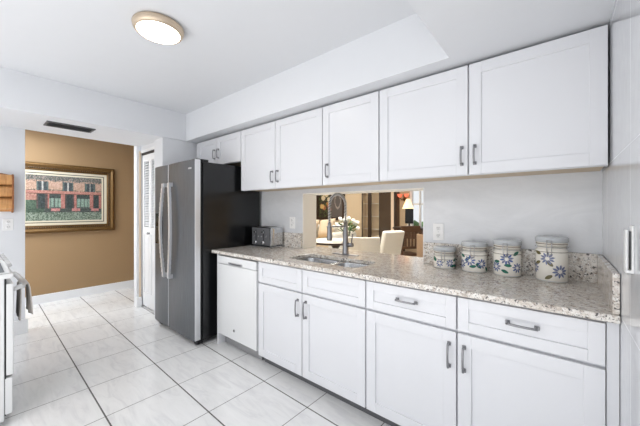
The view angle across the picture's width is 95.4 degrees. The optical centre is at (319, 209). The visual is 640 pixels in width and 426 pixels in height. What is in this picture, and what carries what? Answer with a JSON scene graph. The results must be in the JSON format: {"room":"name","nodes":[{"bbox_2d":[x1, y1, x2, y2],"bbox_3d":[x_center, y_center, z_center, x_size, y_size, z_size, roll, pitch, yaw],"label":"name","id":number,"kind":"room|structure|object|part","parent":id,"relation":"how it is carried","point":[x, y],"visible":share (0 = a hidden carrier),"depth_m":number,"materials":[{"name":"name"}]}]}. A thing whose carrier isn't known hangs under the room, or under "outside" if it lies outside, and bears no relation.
{"room":"kitchen","nodes":[
{"label":"kitchen","id":0,"kind":"room"},
{"bbox_2d":[0,126,24,320],"bbox_3d":[-4.134,0.056,1.984,0.100,2.500,2.986,0,0,40],"label":"wall","id":1,"kind":"structure","parent":0,"point":[12,140],"depth_m":3.05,"materials":[{"name":"white paint"}]},
{"bbox_2d":[0,173,13,212],"bbox_3d":[-3.318,-0.182,2.812,0.099,0.420,0.493,0,0,40],"label":"wooden rack","id":2,"kind":"object","parent":1,"relation":"attached to","point":[6,181],"visible":1,"depth_m":2.95,"materials":[{"name":"brown wood"}]},
{"bbox_2d":[3,219,12,230],"bbox_3d":[-3.219,0.151,3.003,0.011,0.120,0.076,0,0,40],"label":"wall outlet","id":3,"kind":"object","parent":1,"relation":"attached to","point":[7,223],"visible":1,"depth_m":3.00,"materials":[{"name":"white plastic"}]},
{"bbox_2d":[14,318,27,335],"bbox_3d":[-4.080,1.231,1.951,0.025,0.150,3.005,0,0,40],"label":"baseboard","id":4,"kind":"structure","parent":1,"relation":"attached to","point":[20,327],"depth_m":3.06,"materials":[{"name":"white ceramic"}]},
{"bbox_2d":[25,129,133,296],"bbox_3d":[-4.449,0.056,3.486,0.100,2.500,4.900,0,0,40],"label":"wall","id":5,"kind":"structure","parent":0,"point":[55,262],"depth_m":4.43,"materials":[{"name":"brown paint"}]},
{"bbox_2d":[25,161,114,233],"bbox_3d":[-3.709,-0.169,4.260,0.050,0.980,1.187,0,0,40],"label":"framed painting","id":6,"kind":"object","parent":5,"relation":"attached to","point":[58,197],"visible":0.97,"depth_m":4.28,"materials":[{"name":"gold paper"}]},
{"bbox_2d":[25,280,133,306],"bbox_3d":[-4.435,1.246,3.409,0.020,0.120,4.800,0,0,40],"label":"baseboard","id":7,"kind":"structure","parent":5,"relation":"attached to","point":[45,298],"depth_m":4.38,"materials":[{"name":"white wood"}]},
{"bbox_2d":[134,137,196,315],"bbox_3d":[-1.967,0.056,3.992,0.880,2.500,0.755,0,0,40],"label":"wall","id":8,"kind":"structure","parent":0,"point":[167,151],"depth_m":3.78,"materials":[{"name":"white paint"}]},
{"bbox_2d":[135,297,141,306],"bbox_3d":[-2.451,1.241,3.933,0.050,0.130,0.062,0,0,40],"label":"baseboard","id":9,"kind":"structure","parent":8,"relation":"attached to","point":[138,301],"depth_m":3.92,"materials":[{"name":"white wood"}]},
{"bbox_2d":[139,151,140,296],"bbox_3d":[-2.443,0.196,3.949,0.020,1.980,0.027,0,0,40],"label":"trim","id":10,"kind":"structure","parent":8,"relation":"attached to","point":[139,151],"depth_m":3.94,"materials":[{"name":"beige paint"}]},
{"bbox_2d":[141,146,153,152],"bbox_3d":[-2.212,0.251,3.799,0.528,2.110,0.085,0,0,40],"label":"trim","id":11,"kind":"structure","parent":8,"relation":"attached to","point":[150,148],"depth_m":3.79,"materials":[{"name":"white paint"}]},
{"bbox_2d":[142,150,153,155],"bbox_3d":[-2.209,-0.755,3.817,0.520,0.027,0.055,0,0,40],"label":"trim","id":12,"kind":"structure","parent":8,"relation":"attached to","point":[151,151],"depth_m":3.82,"materials":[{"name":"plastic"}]},
{"bbox_2d":[143,152,153,309],"bbox_3d":[-2.219,0.274,3.798,0.509,2.025,0.065,0,0,40],"label":"louvered door","id":13,"kind":"structure","parent":8,"relation":"in","point":[148,232],"depth_m":3.84,"materials":[{"name":"white wood"}]},
{"bbox_3d":[-2.209,0.716,3.810,0.419,0.780,0.024,0,0,40],"label":"panel","id":14,"kind":"part","parent":13,"relation":"part of","materials":[{"name":"white wood"}]},
{"bbox_2d":[0,287,389,425],"bbox_3d":[-0.411,1.346,3.033,9.700,0.080,9.350,0,0,40],"label":"floor","id":15,"kind":"structure","parent":0,"point":[100,359],"depth_m":2.23,"materials":[{"name":"tile"}]},
{"bbox_2d":[0,253,25,422],"bbox_3d":[-2.358,0.803,1.802,0.764,1.005,0.731,0,0,40],"label":"range","id":16,"kind":"object","parent":15,"relation":"on","point":[7,288],"visible":0.94,"depth_m":1.77,"materials":[{"name":"white metal"}]},
{"bbox_2d":[0,268,13,278],"bbox_3d":[-2.381,0.402,1.774,0.764,0.032,0.658,0,0,40],"label":"cooktop","id":17,"kind":"object","parent":16,"relation":"in","point":[7,274],"depth_m":1.76,"materials":[{"name":"white metal"}]},
{"bbox_3d":[-2.184,1.131,2.011,0.756,0.220,0.034,0,0,40],"label":"storage drawer","id":18,"kind":"part","parent":16,"relation":"part of","materials":[{"name":"white metal"}]},
{"bbox_3d":[-2.181,0.729,2.015,0.756,0.555,0.032,0,0,40],"label":"oven door","id":19,"kind":"part","parent":16,"relation":"part of","materials":[{"name":"white metal"}]},
{"bbox_3d":[-2.151,0.491,2.052,0.681,0.030,0.082,0,0,40],"label":"handle","id":20,"kind":"part","parent":16,"relation":"part of","materials":[{"name":"white ceramic"}]},
{"bbox_2d":[16,278,32,320],"bbox_3d":[-1.984,0.589,1.952,0.237,0.234,0.067,0,0,40],"label":"dish towel","id":21,"kind":"object","parent":16,"relation":"hanging from","point":[29,306],"visible":0.95,"depth_m":1.92,"materials":[{"name":"grey fabric"}]},
{"bbox_2d":[155,158,259,344],"bbox_3d":[-1.312,0.405,3.308,0.918,1.803,0.845,0,0,40],"label":"refrigerator","id":22,"kind":"object","parent":15,"relation":"on","point":[201,207],"visible":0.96,"depth_m":2.93,"materials":[{"name":"grey metal"}]},
{"bbox_3d":[-1.742,0.380,3.239,0.342,1.728,0.070,0,0,40],"label":"freezer door","id":23,"kind":"part","parent":22,"relation":"part of","materials":[{"name":"silver metal"}]},
{"bbox_3d":[-1.669,0.213,3.102,0.064,0.995,0.072,0,0,40],"label":"handle","id":24,"kind":"part","parent":22,"relation":"part of","materials":[{"name":"silver metal"}]},
{"bbox_3d":[-1.531,0.213,2.987,0.058,0.995,0.122,0,0,-35],"label":"handle","id":25,"kind":"part","parent":22,"relation":"part of","materials":[{"name":"silver metal"}]},
{"bbox_3d":[-1.385,0.380,2.944,0.568,1.728,0.070,0,0,40],"label":"door","id":26,"kind":"part","parent":22,"relation":"part of","materials":[{"name":"silver metal"}]},
{"bbox_2d":[217,254,224,343],"bbox_3d":[-0.809,0.865,3.064,0.020,0.882,0.590,0,0,40],"label":"end panel","id":27,"kind":"object","parent":15,"relation":"on","point":[220,338],"visible":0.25,"depth_m":2.84,"materials":[{"name":"white paint"}]},
{"bbox_2d":[218,255,263,359],"bbox_3d":[-0.578,0.867,2.858,0.590,0.858,0.594,0,0,40],"label":"dishwasher","id":28,"kind":"object","parent":15,"relation":"on","point":[238,278],"visible":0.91,"depth_m":2.61,"materials":[{"name":"white metal"}]},
{"bbox_3d":[-0.767,0.496,2.634,0.210,0.025,0.008,0,0,40],"label":"pocket handle","id":29,"kind":"part","parent":28,"relation":"part of","materials":[{"name":"silver metal"}]},
{"bbox_3d":[-0.751,0.474,2.649,0.586,0.072,0.042,0,0,40],"label":"control panel","id":30,"kind":"part","parent":28,"relation":"part of","materials":[{"name":"white plastic"}]},
{"bbox_3d":[-0.709,1.251,2.696,0.560,0.090,0.020,0,0,40],"label":"kick plate","id":31,"kind":"part","parent":28,"relation":"part of","materials":[{"name":"silver metal"}]},
{"bbox_2d":[259,261,371,415],"bbox_3d":[0.053,0.865,2.330,1.040,0.882,0.622,0,0,40],"label":"base cabinet","id":32,"kind":"object","parent":15,"relation":"on","point":[312,324],"visible":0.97,"depth_m":2.04,"materials":[{"name":"white paint"}]},
{"bbox_3d":[-0.320,0.517,2.296,0.497,0.165,0.020,0,0,40],"label":"false drawer","id":33,"kind":"part","parent":32,"relation":"part of","materials":[{"name":"white paint"}]},
{"bbox_3d":[-0.320,0.916,2.296,0.497,0.604,0.020,0,0,40],"label":"door","id":34,"kind":"part","parent":32,"relation":"part of","materials":[{"name":"white paint"}]},
{"bbox_3d":[-0.174,0.721,2.138,0.018,0.132,0.037,0,0,40],"label":"handle","id":35,"kind":"part","parent":32,"relation":"part of","materials":[{"name":"silver metal"}]},
{"bbox_3d":[-0.113,0.721,2.087,0.018,0.132,0.037,0,0,40],"label":"handle","id":36,"kind":"part","parent":32,"relation":"part of","materials":[{"name":"silver metal"}]},
{"bbox_3d":[0.080,0.517,1.965,0.527,0.165,0.020,0,0,40],"label":"false drawer","id":37,"kind":"part","parent":32,"relation":"part of","materials":[{"name":"white paint"}]},
{"bbox_3d":[0.080,0.916,1.965,0.527,0.604,0.020,0,0,40],"label":"door","id":38,"kind":"part","parent":32,"relation":"part of","materials":[{"name":"white paint"}]},
{"bbox_2d":[212,245,620,323],"bbox_3d":[0.295,0.407,2.306,2.825,0.030,0.870,0,0,40],"label":"countertop","id":39,"kind":"structure","parent":32,"relation":"on","point":[581,299],"depth_m":1.64,"materials":[{"name":"stone"}]},
{"bbox_2d":[250,226,284,247],"bbox_3d":[-0.572,0.285,3.127,0.353,0.214,0.203,0,0,40],"label":"toaster","id":40,"kind":"object","parent":39,"relation":"on","point":[262,236],"visible":1,"depth_m":3.04,"materials":[{"name":"silver metal"}]},
{"bbox_3d":[-0.500,0.278,2.976,0.023,0.192,0.022,0,0,40],"label":"corner trim","id":41,"kind":"part","parent":40,"relation":"part of","materials":[{"name":"silver metal"}]},
{"bbox_2d":[297,257,367,267],"bbox_3d":[0.079,0.515,2.290,0.711,0.182,0.324,0,0,40],"label":"sink","id":42,"kind":"object","parent":39,"relation":"in","point":[312,259],"visible":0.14,"depth_m":2.45,"materials":[{"name":"silver metal"}]},
{"bbox_3d":[-0.056,0.515,2.402,0.360,0.182,0.324,0,0,40],"label":"bowl","id":43,"kind":"part","parent":42,"relation":"part of","materials":[{"name":"silver metal"}]},
{"bbox_3d":[0.225,0.515,2.169,0.333,0.182,0.324,0,0,40],"label":"bowl","id":44,"kind":"part","parent":42,"relation":"part of","materials":[{"name":"silver metal"}]},
{"bbox_2d":[326,192,358,255],"bbox_3d":[0.169,0.120,2.492,0.250,0.543,0.234,0,0,40],"label":"faucet","id":45,"kind":"object","parent":39,"relation":"on","point":[346,244],"visible":1,"depth_m":2.53,"materials":[{"name":"metal"}]},
{"bbox_3d":[0.225,0.389,2.559,0.250,0.007,0.056,0,0,40],"label":"plate","id":46,"kind":"part","parent":45,"relation":"part of","materials":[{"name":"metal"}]},
{"bbox_3d":[0.262,0.263,2.527,0.068,0.117,0.040,0,0,40],"label":"lever","id":47,"kind":"part","parent":45,"relation":"part of","materials":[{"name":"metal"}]},
{"bbox_2d":[433,245,455,268],"bbox_3d":[0.851,0.320,1.988,0.143,0.144,0.143,0,0,-21],"label":"canister","id":48,"kind":"object","parent":39,"relation":"on","point":[444,256],"visible":1,"depth_m":1.93,"materials":[{"name":"beige ceramic"}]},
{"bbox_3d":[0.851,0.263,1.988,0.142,0.030,0.142,0,0,40],"label":"lid","id":49,"kind":"part","parent":48,"relation":"part of","materials":[{"name":"grey ceramic"}]},
{"bbox_2d":[461,241,486,272],"bbox_3d":[0.991,0.297,1.873,0.151,0.190,0.151,0,0,-4],"label":"canister","id":50,"kind":"object","parent":39,"relation":"on","point":[473,255],"visible":1,"depth_m":1.81,"materials":[{"name":"beige ceramic"}]},
{"bbox_3d":[0.991,0.217,1.873,0.149,0.030,0.149,0,0,40],"label":"lid","id":51,"kind":"part","parent":50,"relation":"part of","materials":[{"name":"grey ceramic"}]},
{"bbox_2d":[493,239,521,276],"bbox_3d":[1.130,0.285,1.758,0.150,0.214,0.150,0,0,-4],"label":"canister","id":52,"kind":"object","parent":39,"relation":"on","point":[507,255],"visible":1,"depth_m":1.70,"materials":[{"name":"beige ceramic"}]},
{"bbox_3d":[1.130,0.193,1.758,0.148,0.030,0.148,0,0,40],"label":"lid","id":53,"kind":"part","parent":52,"relation":"part of","materials":[{"name":"grey ceramic"}]},
{"bbox_2d":[535,236,568,282],"bbox_3d":[1.292,0.270,1.624,0.151,0.245,0.151,0,0,-7],"label":"canister","id":54,"kind":"object","parent":39,"relation":"on","point":[551,252],"visible":1,"depth_m":1.57,"materials":[{"name":"beige ceramic"}]},
{"bbox_3d":[1.292,0.162,1.624,0.149,0.030,0.149,0,0,40],"label":"lid","id":55,"kind":"part","parent":54,"relation":"part of","materials":[{"name":"grey ceramic"}]},
{"bbox_2d":[316,238,342,247],"bbox_3d":[0.286,0.931,5.318,1.000,0.750,1.000,0,0,40],"label":"dining table","id":56,"kind":"object","parent":15,"relation":"on","point":[336,242],"visible":0.34,"depth_m":5.14,"materials":[{"name":"white wood"}]},
{"bbox_2d":[333,216,359,236],"bbox_3d":[0.435,0.332,4.908,0.469,0.448,0.422,0,0,9],"label":"flowers","id":57,"kind":"object","parent":56,"relation":"on","point":[353,222],"visible":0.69,"depth_m":4.89,"materials":[{"name":"white plant"}]},
{"bbox_2d":[316,224,355,248],"bbox_3d":[-0.120,0.846,7.354,1.920,0.920,0.980,0,0,40],"label":"sofa","id":58,"kind":"object","parent":15,"relation":"on","point":[337,233],"visible":0.02,"depth_m":6.68,"materials":[{"name":"beige fabric"}]},
{"bbox_2d":[318,218,335,237],"bbox_3d":[0.164,0.446,7.132,0.530,0.502,0.262,0,0,40],"label":"cushion","id":59,"kind":"object","parent":58,"relation":"on","point":[322,232],"visible":0.76,"depth_m":7.07,"materials":[{"name":"fabric"}]},
{"bbox_3d":[0.103,0.671,7.624,1.680,0.570,0.280,0,0,40],"label":"backrest","id":60,"kind":"part","parent":58,"relation":"part of","materials":[{"name":"beige fabric"}]},
{"bbox_3d":[0.536,0.856,6.798,0.200,0.700,0.960,0,0,40],"label":"armrest","id":61,"kind":"part","parent":58,"relation":"part of","materials":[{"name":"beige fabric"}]},
{"bbox_2d":[348,237,379,252],"bbox_3d":[0.615,0.846,4.287,0.553,0.920,0.469,0,0,22],"label":"dining chair","id":62,"kind":"object","parent":15,"relation":"on","point":[368,244],"visible":0.23,"depth_m":4.07,"materials":[{"name":"beige fabric"}]},
{"bbox_2d":[362,192,399,242],"bbox_3d":[1.484,0.131,7.199,0.950,2.350,0.205,0,0,40],"label":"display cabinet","id":63,"kind":"object","parent":15,"relation":"on","point":[380,211],"visible":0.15,"depth_m":7.11,"materials":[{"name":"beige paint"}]},
{"bbox_3d":[1.149,0.156,7.382,0.160,2.140,0.006,0,0,40],"label":"pane","id":64,"kind":"part","parent":63,"relation":"part of","materials":[{"name":"clear glass"}]},
{"bbox_3d":[1.176,0.156,7.359,0.270,2.260,0.024,0,0,40],"label":"sliding door","id":65,"kind":"part","parent":63,"relation":"part of","materials":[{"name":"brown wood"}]},
{"bbox_3d":[1.367,0.156,7.202,0.215,2.140,0.006,0,0,40],"label":"pane","id":66,"kind":"part","parent":63,"relation":"part of","materials":[{"name":"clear glass"}]},
{"bbox_3d":[1.376,0.156,7.194,0.250,2.260,0.024,0,0,40],"label":"sliding door","id":67,"kind":"part","parent":63,"relation":"part of","materials":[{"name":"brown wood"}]},
{"bbox_3d":[1.584,0.156,7.021,0.290,2.260,0.024,0,0,40],"label":"tinted panel","id":68,"kind":"part","parent":63,"relation":"part of","materials":[{"name":"brown metal"}]},
{"bbox_3d":[1.776,0.131,6.853,0.060,2.350,0.045,0,0,40],"label":"post","id":69,"kind":"part","parent":63,"relation":"part of","materials":[{"name":"brown wood"}]},
{"bbox_2d":[380,230,404,254],"bbox_3d":[1.028,0.817,4.824,0.420,0.978,0.624,0,0,-30],"label":"dining chair","id":70,"kind":"object","parent":15,"relation":"on","point":[391,241],"visible":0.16,"depth_m":4.57,"materials":[{"name":"beige fabric"}]},
{"bbox_2d":[393,226,422,250],"bbox_3d":[2.021,0.839,6.318,0.700,0.935,0.548,0,0,40],"label":"console table","id":71,"kind":"object","parent":15,"relation":"on","point":[398,227],"visible":0.06,"depth_m":6.17,"materials":[{"name":"brown wood"}]},
{"bbox_2d":[402,199,413,225],"bbox_3d":[1.959,0.061,6.478,0.250,0.620,0.250,0,0,40],"label":"table lamp","id":72,"kind":"object","parent":71,"relation":"on","point":[407,205],"visible":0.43,"depth_m":6.41,"materials":[{"name":"beige fabric"}]},
{"bbox_3d":[1.959,-0.139,6.478,0.250,0.220,0.250,0,0,40],"label":"lamp shade","id":73,"kind":"part","parent":72,"relation":"part of","materials":[{"name":"white fabric"}]},
{"bbox_2d":[405,209,412,225],"bbox_3d":[1.911,0.171,6.232,0.170,0.400,0.100,0,0,20],"label":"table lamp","id":74,"kind":"object","parent":71,"relation":"on","point":[408,212],"visible":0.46,"depth_m":6.22,"materials":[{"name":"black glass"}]},
{"bbox_2d":[400,226,419,255],"bbox_3d":[1.700,0.806,5.758,0.400,1.000,0.400,0,0,-12],"label":"wooden chair","id":75,"kind":"object","parent":15,"relation":"on","point":[415,229],"visible":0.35,"depth_m":5.57,"materials":[{"name":"brown wood"}]},
{"bbox_3d":[1.700,0.866,5.758,0.400,0.040,0.400,0,0,-12],"label":"seat","id":76,"kind":"part","parent":75,"relation":"part of","materials":[{"name":"brown wood"}]},
{"bbox_2d":[366,280,457,425],"bbox_3d":[0.656,0.865,1.831,0.520,0.882,0.622,0,0,40],"label":"base cabinet","id":77,"kind":"object","parent":15,"relation":"on","point":[412,333],"visible":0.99,"depth_m":1.61,"materials":[{"name":"white paint"}]},
{"bbox_3d":[0.470,0.506,1.605,0.127,0.018,0.037,0,0,40],"label":"handle","id":78,"kind":"part","parent":77,"relation":"part of","materials":[{"name":"silver metal"}]},
{"bbox_3d":[0.488,0.517,1.627,0.514,0.165,0.020,0,0,40],"label":"drawer","id":79,"kind":"part","parent":77,"relation":"part of","materials":[{"name":"white paint"}]},
{"bbox_3d":[0.643,0.731,1.462,0.018,0.132,0.037,0,0,40],"label":"handle","id":80,"kind":"part","parent":77,"relation":"part of","materials":[{"name":"silver metal"}]},
{"bbox_2d":[417,234,422,256],"bbox_3d":[1.946,0.856,4.872,0.617,0.900,0.559,0,0,11],"label":"wicker armchair","id":81,"kind":"object","parent":15,"relation":"on","point":[419,236],"visible":0.09,"depth_m":4.83,"materials":[{"name":"beige wicker"}]},
{"bbox_2d":[458,296,618,425],"bbox_3d":[1.077,0.865,1.482,0.570,0.882,0.622,0,0,40],"label":"base cabinet","id":82,"kind":"object","parent":15,"relation":"on","point":[518,366],"depth_m":1.26,"materials":[{"name":"white paint"}]},
{"bbox_3d":[0.697,0.731,1.417,0.018,0.132,0.037,0,0,40],"label":"handle","id":83,"kind":"part","parent":82,"relation":"part of","materials":[{"name":"silver metal"}]},
{"bbox_3d":[0.878,0.506,1.268,0.127,0.018,0.037,0,0,40],"label":"handle","id":84,"kind":"part","parent":82,"relation":"part of","materials":[{"name":"silver metal"}]},
{"bbox_3d":[0.896,0.517,1.290,0.528,0.165,0.020,0,0,40],"label":"drawer","id":85,"kind":"part","parent":82,"relation":"part of","materials":[{"name":"white paint"}]},
{"bbox_3d":[1.121,0.865,1.115,0.035,0.882,0.022,0,0,40],"label":"filler strip","id":86,"kind":"part","parent":82,"relation":"part of","materials":[{"name":"white wood"}]},
{"bbox_2d":[0,0,415,113],"bbox_3d":[-1.388,-1.224,1.538,3.700,0.060,3.400,0,0,40],"label":"ceiling","id":87,"kind":"structure","parent":0,"point":[227,47],"depth_m":2.04,"materials":[{"name":"white paint"}]},
{"bbox_2d":[131,11,183,44],"bbox_3d":[-1.041,-1.159,1.880,0.298,0.071,0.298,0,0,40],"label":"ceiling lamp","id":88,"kind":"object","parent":87,"relation":"attached to","point":[158,28],"visible":1,"depth_m":1.82,"materials":[{"name":"beige glass"}]},
{"bbox_2d":[136,21,179,43],"bbox_3d":[-1.041,-1.135,1.880,0.248,0.024,0.248,0,0,40],"label":"diffuser","id":89,"kind":"object","parent":88,"relation":"attached to","point":[160,32],"depth_m":1.85,"materials":[{"name":"beige glass"}]},
{"bbox_2d":[0,0,614,146],"bbox_3d":[-0.767,-1.056,0.485,7.000,0.395,4.970,0,0,40],"label":"soffit","id":90,"kind":"structure","parent":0,"point":[402,51],"depth_m":2.16,"materials":[{"name":"white paint"}]},
{"bbox_2d":[43,121,95,132],"bbox_3d":[-2.577,-0.854,3.003,0.210,0.010,0.382,0,0,40],"label":"ceiling vent","id":91,"kind":"object","parent":90,"relation":"in","point":[47,123],"visible":1,"depth_m":2.98,"materials":[{"name":"black plastic"}]},
{"bbox_2d":[319,191,416,256],"bbox_3d":[1.741,0.056,7.203,7.500,2.500,0.120,0,0,40],"label":"wall","id":92,"kind":"structure","parent":0,"point":[354,201],"depth_m":7.72,"materials":[{"name":"beige paint"}]},
{"bbox_2d":[316,194,344,219],"bbox_3d":[0.290,-0.204,8.305,1.020,0.980,0.028,0,0,40],"label":"floral picture","id":93,"kind":"object","parent":92,"relation":"attached to","point":[337,205],"visible":0.62,"depth_m":8.35,"materials":[{"name":"brown wood"}]},
{"bbox_2d":[319,195,341,216],"bbox_3d":[0.293,-0.204,8.308,0.870,0.830,0.001,0,0,40],"label":"artwork","id":94,"kind":"object","parent":93,"relation":"attached to","point":[336,203],"depth_m":8.30},
{"bbox_2d":[397,194,408,200],"bbox_3d":[1.961,-0.294,6.826,0.280,0.160,0.180,0,0,40],"label":"wall sconce","id":95,"kind":"object","parent":92,"relation":"attached to","point":[405,196],"visible":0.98,"depth_m":6.83,"materials":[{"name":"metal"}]},
{"bbox_2d":[410,191,422,226],"bbox_3d":[2.575,-0.194,6.462,1.170,1.300,0.080,0,0,40],"label":"window","id":96,"kind":"structure","parent":92,"relation":"in","point":[416,197],"depth_m":6.73,"materials":[{"name":"white glass"}]},
{"bbox_2d":[260,169,601,253],"bbox_3d":[0.168,0.056,2.807,3.920,2.500,0.200,0,0,40],"label":"wall","id":97,"kind":"structure","parent":0,"point":[523,208],"depth_m":1.85,"materials":[{"name":"white paint"}]},
{"bbox_2d":[197,131,240,166],"bbox_3d":[-1.124,-0.678,3.506,0.978,0.319,0.365,0,0,40],"label":"upper cabinet","id":98,"kind":"object","parent":97,"relation":"attached to","point":[226,149],"visible":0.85,"depth_m":3.32,"materials":[{"name":"white paint"}]},
{"bbox_3d":[-1.360,-0.680,3.526,0.433,0.316,0.020,0,0,40],"label":"door","id":99,"kind":"part","parent":98,"relation":"part of","materials":[{"name":"white paint"}]},
{"bbox_3d":[-1.011,-0.680,3.237,0.457,0.316,0.020,0,0,40],"label":"door","id":100,"kind":"part","parent":98,"relation":"part of","materials":[{"name":"white paint"}]},
{"bbox_2d":[241,108,343,191],"bbox_3d":[-0.317,-0.520,2.839,1.107,0.636,0.365,0,0,40],"label":"upper cabinet","id":101,"kind":"object","parent":97,"relation":"attached to","point":[286,153],"visible":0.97,"depth_m":2.68,"materials":[{"name":"white paint"}]},
{"bbox_3d":[-0.623,-0.521,2.917,0.531,0.633,0.020,0,0,40],"label":"door","id":102,"kind":"part","parent":101,"relation":"part of","materials":[{"name":"white paint"}]},
{"bbox_3d":[-0.196,-0.521,2.563,0.565,0.633,0.020,0,0,40],"label":"door","id":103,"kind":"part","parent":101,"relation":"part of","materials":[{"name":"white paint"}]},
{"bbox_2d":[290,217,294,228],"bbox_3d":[-0.292,0.134,3.051,0.076,0.120,0.011,0,0,40],"label":"wall outlet","id":104,"kind":"object","parent":97,"relation":"attached to","point":[292,219],"visible":1,"depth_m":3.04,"materials":[{"name":"white plastic"}]},
{"bbox_2d":[282,232,302,248],"bbox_3d":[-0.427,0.315,3.154,0.631,0.154,0.021,0,0,40],"label":"backsplash","id":105,"kind":"structure","parent":97,"relation":"attached to","point":[293,240],"depth_m":3.02,"materials":[{"name":"stone"}]},
{"bbox_2d":[323,91,396,186],"bbox_3d":[0.309,-0.520,2.321,0.510,0.636,0.365,0,0,40],"label":"upper cabinet","id":106,"kind":"object","parent":97,"relation":"attached to","point":[351,127],"visible":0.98,"depth_m":2.20,"materials":[{"name":"white paint"}]},
{"bbox_2d":[303,188,423,261],"bbox_3d":[0.365,0.113,2.644,1.237,0.558,0.204,0,0,40],"label":"trim","id":107,"kind":"structure","parent":97,"relation":"attached to","point":[309,199],"depth_m":2.99,"materials":[{"name":"beige paint"}]},
{"bbox_2d":[433,223,443,239],"bbox_3d":[0.854,0.158,2.102,0.076,0.120,0.011,0,0,40],"label":"wall outlet","id":108,"kind":"object","parent":97,"relation":"attached to","point":[438,229],"visible":1,"depth_m":2.10,"materials":[{"name":"white plastic"}]},
{"bbox_2d":[380,25,607,182],"bbox_3d":[0.951,-0.520,1.790,1.149,0.636,0.365,0,0,40],"label":"upper cabinet","id":109,"kind":"object","parent":97,"relation":"attached to","point":[540,109],"visible":1,"depth_m":1.58,"materials":[{"name":"white paint"}]},
{"bbox_3d":[0.642,-0.521,1.870,0.565,0.633,0.020,0,0,40],"label":"door","id":110,"kind":"part","parent":109,"relation":"part of","materials":[{"name":"white paint"}]},
{"bbox_3d":[0.818,-0.315,1.687,0.018,0.117,0.037,0,0,40],"label":"handle","id":111,"kind":"part","parent":109,"relation":"part of","materials":[{"name":"silver metal"}]},
{"bbox_3d":[0.871,-0.315,1.644,0.018,0.117,0.037,0,0,40],"label":"handle","id":112,"kind":"part","parent":109,"relation":"part of","materials":[{"name":"silver metal"}]},
{"bbox_3d":[1.086,-0.521,1.503,0.571,0.633,0.020,0,0,40],"label":"door","id":113,"kind":"part","parent":109,"relation":"part of","materials":[{"name":"white paint"}]},
{"bbox_2d":[424,242,596,282],"bbox_3d":[1.132,0.315,1.865,0.933,0.154,0.021,0,0,40],"label":"backsplash","id":114,"kind":"structure","parent":97,"relation":"attached to","point":[582,266],"depth_m":1.74,"materials":[{"name":"stone"}]},
{"bbox_2d":[602,0,639,425],"bbox_3d":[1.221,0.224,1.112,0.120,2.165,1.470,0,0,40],"label":"tall cabinet","id":115,"kind":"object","parent":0,"point":[621,177],"depth_m":1.02,"materials":[{"name":"paint"}]},
{"bbox_2d":[597,254,619,314],"bbox_3d":[1.307,0.315,1.329,0.020,0.154,0.624,0,0,40],"label":"backsplash","id":116,"kind":"structure","parent":115,"relation":"attached to","point":[608,278],"depth_m":1.18,"materials":[{"name":"stone"}]},
{"bbox_2d":[624,225,634,273],"bbox_3d":[0.956,0.121,0.901,0.019,0.146,0.042,0,0,40],"label":"door handle","id":117,"kind":"object","parent":115,"relation":"attached to","point":[631,269],"visible":1,"depth_m":0.89,"materials":[{"name":"silver metal"}]},
{"bbox_3d":[0.950,0.124,0.904,0.005,0.127,0.035,0,0,40],"label":"plate","id":118,"kind":"part","parent":117,"relation":"part of","materials":[{"name":"white plastic"}]},
{"bbox_3d":[0.961,0.118,0.897,0.006,0.140,0.042,0,0,40],"label":"plate","id":119,"kind":"part","parent":117,"relation":"part of","materials":[{"name":"white plastic"}]}
]}

